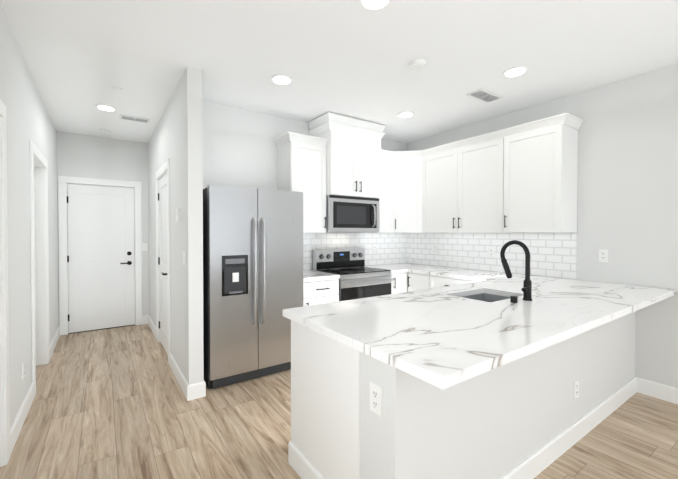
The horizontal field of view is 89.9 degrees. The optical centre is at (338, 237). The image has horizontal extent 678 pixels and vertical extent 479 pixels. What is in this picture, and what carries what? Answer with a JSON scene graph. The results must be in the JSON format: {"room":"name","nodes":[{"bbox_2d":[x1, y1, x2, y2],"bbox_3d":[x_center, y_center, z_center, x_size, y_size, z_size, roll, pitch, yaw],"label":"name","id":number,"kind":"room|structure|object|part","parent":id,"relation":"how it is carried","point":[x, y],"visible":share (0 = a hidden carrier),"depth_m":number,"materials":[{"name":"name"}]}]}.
{"room":"kitchen","nodes":[
{"label":"kitchen","id":0,"kind":"room"},
{"bbox_2d":[0,5,59,428],"bbox_3d":[-1.367,-0.007,1.033,0.150,2.720,8.690,0,1,-35],"label":"wall","id":1,"kind":"structure","parent":0,"point":[28,118],"depth_m":2.51,"materials":[{"name":"white paint"}]},
{"bbox_2d":[0,99,9,466],"bbox_3d":[-1.782,0.282,1.607,0.152,2.130,1.000,0,1,-35],"label":"door frame","id":2,"kind":"structure","parent":1,"relation":"attached to","point":[4,394],"depth_m":1.99,"materials":[{"name":"white wood"}]},
{"bbox_2d":[10,383,33,454],"bbox_3d":[-2.274,1.274,2.441,0.014,0.125,0.915,0,1,-35],"label":"baseboard","id":3,"kind":"structure","parent":1,"relation":"attached to","point":[17,425],"depth_m":2.38,"materials":[{"name":"white wood"}]},
{"bbox_2d":[22,360,24,378],"bbox_3d":[-2.324,0.976,2.504,0.008,0.116,0.072,0,1,-35],"label":"outlet","id":4,"kind":"object","parent":1,"relation":"attached to","point":[23,364],"depth_m":2.49,"materials":[{"name":"white plastic"}]},
{"bbox_2d":[34,167,36,365],"bbox_3d":[-2.900,0.305,3.149,0.040,2.027,0.794,0,1,-35],"label":"door","id":5,"kind":"structure","parent":1,"relation":"in","point":[35,265],"depth_m":3.46,"materials":[{"name":"white wood"}]},
{"bbox_2d":[29,140,49,397],"bbox_3d":[-2.871,0.263,3.170,0.152,2.130,0.980,0,1,-35],"label":"door frame","id":6,"kind":"structure","parent":1,"relation":"attached to","point":[39,227],"depth_m":3.50,"materials":[{"name":"white wood"}]},
{"bbox_2d":[50,326,59,358],"bbox_3d":[-3.418,1.255,4.083,0.014,0.125,1.125,0,1,-35],"label":"baseboard","id":7,"kind":"structure","parent":1,"relation":"attached to","point":[54,341],"depth_m":4.02,"materials":[{"name":"white wood"}]},
{"bbox_2d":[60,132,147,315],"bbox_3d":[-3.337,-0.052,4.883,1.020,2.720,0.120,0,1,-35],"label":"wall","id":8,"kind":"structure","parent":0,"point":[84,156],"depth_m":4.85,"materials":[{"name":"white paint"}]},
{"bbox_2d":[58,176,141,334],"bbox_3d":[-3.373,0.244,4.851,0.960,2.130,0.138,0,1,-35],"label":"door frame","id":9,"kind":"structure","parent":8,"relation":"attached to","point":[63,181],"depth_m":4.62,"materials":[{"name":"white wood"}]},
{"bbox_2d":[67,184,134,332],"bbox_3d":[-3.352,0.286,4.806,0.791,2.027,0.100,0,1,-35],"label":"door","id":10,"kind":"structure","parent":8,"relation":"in","point":[101,270],"depth_m":4.81,"materials":[{"name":"white wood"}]},
{"bbox_2d":[142,243,147,250],"bbox_3d":[-2.914,0.146,5.100,0.072,0.116,0.010,0,1,-35],"label":"light switch","id":11,"kind":"object","parent":8,"relation":"attached to","point":[144,245],"depth_m":5.10,"materials":[{"name":"white plastic"}]},
{"bbox_2d":[144,66,203,384],"bbox_3d":[-2.043,-0.042,4.029,0.125,2.720,3.000,0,1,-35],"label":"wall","id":12,"kind":"structure","parent":0,"point":[187,102],"depth_m":2.89,"materials":[{"name":"white paint"}]},
{"bbox_2d":[146,315,156,339],"bbox_3d":[-2.606,1.248,4.724,0.040,0.125,1.000,0,1,-35],"label":"baseboard","id":13,"kind":"structure","parent":12,"relation":"attached to","point":[149,321],"depth_m":4.78,"materials":[{"name":"white wood"}]},
{"bbox_2d":[158,173,167,354],"bbox_3d":[-2.024,0.296,3.916,0.100,2.027,0.821,0,1,-35],"label":"pantry door","id":14,"kind":"structure","parent":12,"relation":"in","point":[162,260],"depth_m":4.02,"materials":[{"name":"white wood"}]},
{"bbox_3d":[-2.051,0.300,3.920,0.061,1.690,0.784,0,1,-35],"label":"handle","id":15,"kind":"part","parent":14,"relation":"part of","materials":[{"name":"black"}]},
{"bbox_2d":[156,159,170,363],"bbox_3d":[-1.978,0.254,3.937,0.138,2.130,0.990,0,1,-35],"label":"door frame","id":16,"kind":"structure","parent":12,"relation":"attached to","point":[164,168],"depth_m":3.73,"materials":[{"name":"white wood"}]},
{"bbox_2d":[176,209,180,220],"bbox_3d":[-1.439,-0.200,3.046,0.024,0.110,0.084,0,1,-35],"label":"thermostat","id":17,"kind":"object","parent":12,"relation":"attached to","point":[178,214],"visible":1,"depth_m":3.02,"materials":[{"name":"white plastic"}]},
{"bbox_2d":[169,353,193,400],"bbox_3d":[-1.477,1.266,3.144,0.034,0.125,0.904,0,1,-35],"label":"baseboard","id":18,"kind":"structure","parent":12,"relation":"attached to","point":[188,390],"depth_m":2.97,"materials":[{"name":"white wood"}]},
{"bbox_2d":[194,381,205,397],"bbox_3d":[-1.314,1.267,3.118,0.014,0.125,0.674,0,1,-35],"label":"baseboard","id":19,"kind":"structure","parent":12,"relation":"attached to","point":[200,387],"depth_m":2.83,"materials":[{"name":"white wood"}]},
{"bbox_2d":[168,97,407,352],"bbox_3d":[-0.338,-0.044,4.261,3.170,2.720,0.150,0,1,-35],"label":"wall","id":20,"kind":"structure","parent":0,"point":[240,150],"depth_m":3.68,"materials":[{"name":"white paint"}]},
{"bbox_2d":[277,132,325,232],"bbox_3d":[-0.426,-0.586,3.912,0.452,1.068,0.344,0,1,-35],"label":"upper cabinet","id":21,"kind":"object","parent":20,"relation":"attached to","point":[301,158],"depth_m":3.78,"materials":[{"name":"white wood"}]},
{"bbox_2d":[309,112,360,196],"bbox_3d":[-0.036,-0.940,4.128,0.435,0.904,0.429,0,1,-35],"label":"upper cabinet","id":22,"kind":"object","parent":20,"relation":"attached to","point":[342,134],"depth_m":3.93,"materials":[{"name":"white wood"}]},
{"bbox_2d":[326,195,378,232],"bbox_3d":[0.105,-0.271,4.212,0.745,0.425,0.466,0,1,-35],"label":"microwave","id":23,"kind":"object","parent":22,"relation":"attached to","point":[346,214],"visible":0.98,"depth_m":4.03,"materials":[{"name":"silver metal"}]},
{"bbox_2d":[303,233,406,269],"bbox_3d":[0.153,0.169,4.532,2.100,0.455,0.007,0,1,-35],"label":"tile backsplash","id":24,"kind":"structure","parent":20,"relation":"attached to","point":[391,248],"depth_m":4.69,"materials":[{"name":"white tile"}]},
{"bbox_2d":[361,120,380,199],"bbox_3d":[0.225,-0.942,4.310,0.436,0.904,0.429,0,1,-35],"label":"upper cabinet","id":25,"kind":"object","parent":20,"relation":"attached to","point":[370,132],"depth_m":4.17,"materials":[{"name":"white wood"}]},
{"bbox_2d":[372,245,375,253],"bbox_3d":[0.493,0.170,4.760,0.072,0.116,0.008,0,1,-35],"label":"outlet","id":26,"kind":"object","parent":20,"relation":"attached to","point":[373,246],"depth_m":4.75,"materials":[{"name":"white plastic"}]},
{"bbox_2d":[379,149,392,231],"bbox_3d":[0.532,-0.594,4.556,0.342,1.068,0.381,0,1,-35],"label":"upper cabinet","id":27,"kind":"object","parent":20,"relation":"attached to","point":[386,202],"depth_m":4.44,"materials":[{"name":"white wood"}]},
{"bbox_2d":[393,150,424,231],"bbox_3d":[0.936,-0.595,4.670,0.659,1.068,0.657,0,1,-35],"label":"upper cabinet","id":28,"kind":"object","parent":20,"relation":"attached to","point":[408,166],"depth_m":4.47,"materials":[{"name":"white wood"}]},
{"bbox_2d":[0,324,677,478],"bbox_3d":[0.074,1.383,2.785,4.500,0.100,9.890,0,1,-35],"label":"floor","id":29,"kind":"structure","parent":0,"point":[111,403],"depth_m":2.38,"materials":[{"name":"brown wood"}]},
{"bbox_2d":[203,185,302,388],"bbox_3d":[-0.881,0.436,3.379,0.909,1.780,0.674,0,1,-35],"label":"refrigerator","id":30,"kind":"object","parent":29,"relation":"on","point":[252,263],"visible":0.85,"depth_m":3.09,"materials":[{"name":"grey metal"}]},
{"bbox_2d":[313,248,392,300],"bbox_3d":[0.174,0.735,4.122,0.754,1.165,0.658,0,1,-35],"label":"range","id":31,"kind":"object","parent":29,"relation":"on","point":[358,279],"visible":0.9,"depth_m":4.06,"materials":[{"name":"grey metal"}]},
{"bbox_2d":[291,320,414,478],"bbox_3d":[0.034,0.908,1.845,0.323,0.873,0.658,0,1,-35],"label":"peninsula end panel","id":32,"kind":"object","parent":29,"relation":"on","point":[325,374],"depth_m":1.70,"materials":[{"name":"white wood"}]},
{"bbox_2d":[283,264,674,388],"bbox_3d":[0.671,0.435,3.103,2.897,0.040,2.947,0,1,-35],"label":"countertop","id":33,"kind":"structure","parent":32,"relation":"on","point":[444,328],"depth_m":1.89,"materials":[{"name":"white stone"}]},
{"bbox_2d":[463,293,509,301],"bbox_3d":[1.090,0.560,2.508,0.524,0.196,0.384,0,1,-35],"label":"sink","id":34,"kind":"object","parent":33,"relation":"in","point":[487,297],"depth_m":2.72,"materials":[{"name":"silver metal"}]},
{"bbox_2d":[500,240,531,302],"bbox_3d":[1.173,0.222,2.304,0.200,0.402,0.243,0,1,-35],"label":"faucet","id":35,"kind":"object","parent":33,"relation":"on","point":[527,283],"depth_m":2.28,"materials":[{"name":"black metal"}]},
{"bbox_2d":[0,0,677,142],"bbox_3d":[0.074,-1.437,2.752,4.500,0.100,9.890,0,1,-35],"label":"ceiling","id":36,"kind":"structure","parent":0,"point":[352,58],"depth_m":2.57,"materials":[{"name":"white paint"}]},
{"bbox_2d":[100,129,110,133],"bbox_3d":[-3.076,-1.389,4.476,0.127,0.035,0.127,0,1,10],"label":"smoke detector","id":37,"kind":"object","parent":36,"relation":"attached to","point":[104,131],"depth_m":4.44,"materials":[{"name":"white plastic"}]},
{"bbox_2d":[95,104,116,111],"bbox_3d":[-2.510,-1.392,3.663,0.195,0.010,0.195,-1,1,-41],"label":"recessed light","id":38,"kind":"object","parent":36,"relation":"in","point":[99,106],"depth_m":3.65,"materials":[{"name":"white plastic"}]},
{"bbox_2d":[111,86,122,91],"bbox_3d":[-2.073,-1.382,3.176,0.092,0.019,0.092,0,1,10],"label":"smoke detector","id":39,"kind":"object","parent":36,"relation":"attached to","point":[117,89],"depth_m":3.15,"materials":[{"name":"white plastic"}]},
{"bbox_2d":[119,114,149,122],"bbox_3d":[-2.412,-1.396,4.012,0.300,0.011,0.150,0,1,-35],"label":"ceiling vent","id":40,"kind":"object","parent":36,"relation":"in","point":[125,117],"depth_m":4.00,"materials":[{"name":"white metal"}]},
{"bbox_2d":[270,74,292,84],"bbox_3d":[-0.505,-1.384,2.989,0.195,0.010,0.195,-1,1,-41],"label":"recessed light","id":41,"kind":"object","parent":36,"relation":"in","point":[280,79],"depth_m":2.97,"materials":[{"name":"white plastic"}]},
{"bbox_2d":[358,0,391,10],"bbox_3d":[0.210,-1.372,1.963,0.195,0.010,0.195,-1,1,-41],"label":"recessed light","id":42,"kind":"object","parent":36,"relation":"in","point":[379,5],"depth_m":1.99,"materials":[{"name":"white plastic"}]},
{"bbox_2d":[397,111,413,117],"bbox_3d":[0.759,-1.394,3.869,0.195,0.010,0.195,-1,1,-41],"label":"recessed light","id":43,"kind":"object","parent":36,"relation":"in","point":[406,114],"depth_m":3.84,"materials":[{"name":"white plastic"}]},
{"bbox_2d":[409,59,426,70],"bbox_3d":[0.631,-1.368,2.707,0.136,0.035,0.136,0,1,10],"label":"smoke detector","id":44,"kind":"object","parent":36,"relation":"attached to","point":[417,64],"depth_m":2.67,"materials":[{"name":"white plastic"}]},
{"bbox_2d":[466,88,502,102],"bbox_3d":[1.433,-1.388,3.339,0.360,0.011,0.170,0,1,-35],"label":"ceiling vent","id":45,"kind":"object","parent":36,"relation":"in","point":[484,95],"depth_m":3.31,"materials":[{"name":"white metal"}]},
{"bbox_2d":[502,66,527,77],"bbox_3d":[1.474,-1.382,2.844,0.195,0.010,0.195,-1,1,-41],"label":"recessed light","id":46,"kind":"object","parent":36,"relation":"in","point":[516,71],"depth_m":2.83,"materials":[{"name":"white plastic"}]},
{"bbox_2d":[360,311,635,478],"bbox_3d":[1.326,0.903,2.207,2.859,0.873,0.220,0,1,-35],"label":"wall","id":47,"kind":"structure","parent":0,"point":[499,422],"depth_m":1.66,"materials":[{"name":"white paint"}]},
{"bbox_2d":[288,441,323,478],"bbox_3d":[-0.045,1.284,1.667,0.014,0.125,0.875,0,1,-35],"label":"baseboard","id":48,"kind":"structure","parent":47,"relation":"attached to","point":[296,459],"depth_m":1.90,"materials":[{"name":"white wood"}]},
{"bbox_2d":[370,382,381,416],"bbox_3d":[0.150,0.659,1.384,0.008,0.116,0.072,0,1,-35],"label":"outlet","id":49,"kind":"object","parent":47,"relation":"attached to","point":[375,398],"depth_m":1.38,"materials":[{"name":"white plastic"}]},
{"bbox_2d":[500,377,637,478],"bbox_3d":[1.375,1.278,2.103,2.844,0.125,0.014,0,1,-35],"label":"baseboard","id":50,"kind":"structure","parent":47,"relation":"attached to","point":[537,462],"depth_m":2.16,"materials":[{"name":"white wood"}]},
{"bbox_2d":[573,379,578,399],"bbox_3d":[1.560,0.999,2.232,0.072,0.116,0.008,0,1,-35],"label":"outlet","id":51,"kind":"object","parent":47,"relation":"attached to","point":[576,383],"depth_m":2.22,"materials":[{"name":"white plastic"}]},
{"bbox_2d":[408,63,677,387],"bbox_3d":[2.849,-0.025,2.617,0.120,2.720,6.470,0,1,-35],"label":"wall","id":52,"kind":"structure","parent":0,"point":[628,175],"depth_m":2.94,"materials":[{"name":"white paint"}]},
{"bbox_2d":[425,140,460,232],"bbox_3d":[1.366,-0.591,4.295,0.382,1.068,0.653,0,1,-35],"label":"upper cabinet","id":53,"kind":"object","parent":52,"relation":"attached to","point":[442,162],"depth_m":4.16,"materials":[{"name":"white wood"}]},
{"bbox_2d":[461,132,496,232],"bbox_3d":[1.693,-0.586,3.858,0.345,1.068,0.672,0,1,-35],"label":"upper cabinet","id":54,"kind":"object","parent":52,"relation":"attached to","point":[478,153],"depth_m":3.76,"materials":[{"name":"white wood"}]},
{"bbox_2d":[488,247,493,257],"bbox_3d":[1.795,0.179,4.007,0.008,0.116,0.072,0,1,-35],"label":"outlet","id":55,"kind":"object","parent":52,"relation":"attached to","point":[490,250],"depth_m":4.01,"materials":[{"name":"white plastic"}]},
{"bbox_2d":[407,233,576,279],"bbox_3d":[1.658,0.173,4.215,0.008,0.455,2.250,0,1,-35],"label":"tile backsplash","id":56,"kind":"structure","parent":52,"relation":"attached to","point":[554,255],"depth_m":3.95,"materials":[{"name":"white tile"}]},
{"bbox_2d":[497,113,580,232],"bbox_3d":[1.989,-0.581,3.433,0.345,1.068,0.608,0,1,-35],"label":"upper cabinet","id":57,"kind":"object","parent":52,"relation":"attached to","point":[522,178],"depth_m":3.26,"materials":[{"name":"white wood"}]},
{"bbox_2d":[599,249,607,261],"bbox_3d":[2.425,0.169,3.116,0.008,0.116,0.072,0,1,-35],"label":"outlet","id":58,"kind":"object","parent":52,"relation":"attached to","point":[603,253],"depth_m":3.11,"materials":[{"name":"white plastic"}]},
{"bbox_2d":[638,378,677,403],"bbox_3d":[3.557,1.285,1.499,0.014,0.125,3.500,0,1,-35],"label":"baseboard","id":59,"kind":"structure","parent":52,"relation":"attached to","point":[646,387],"depth_m":2.81,"materials":[{"name":"white wood"}]}
]}

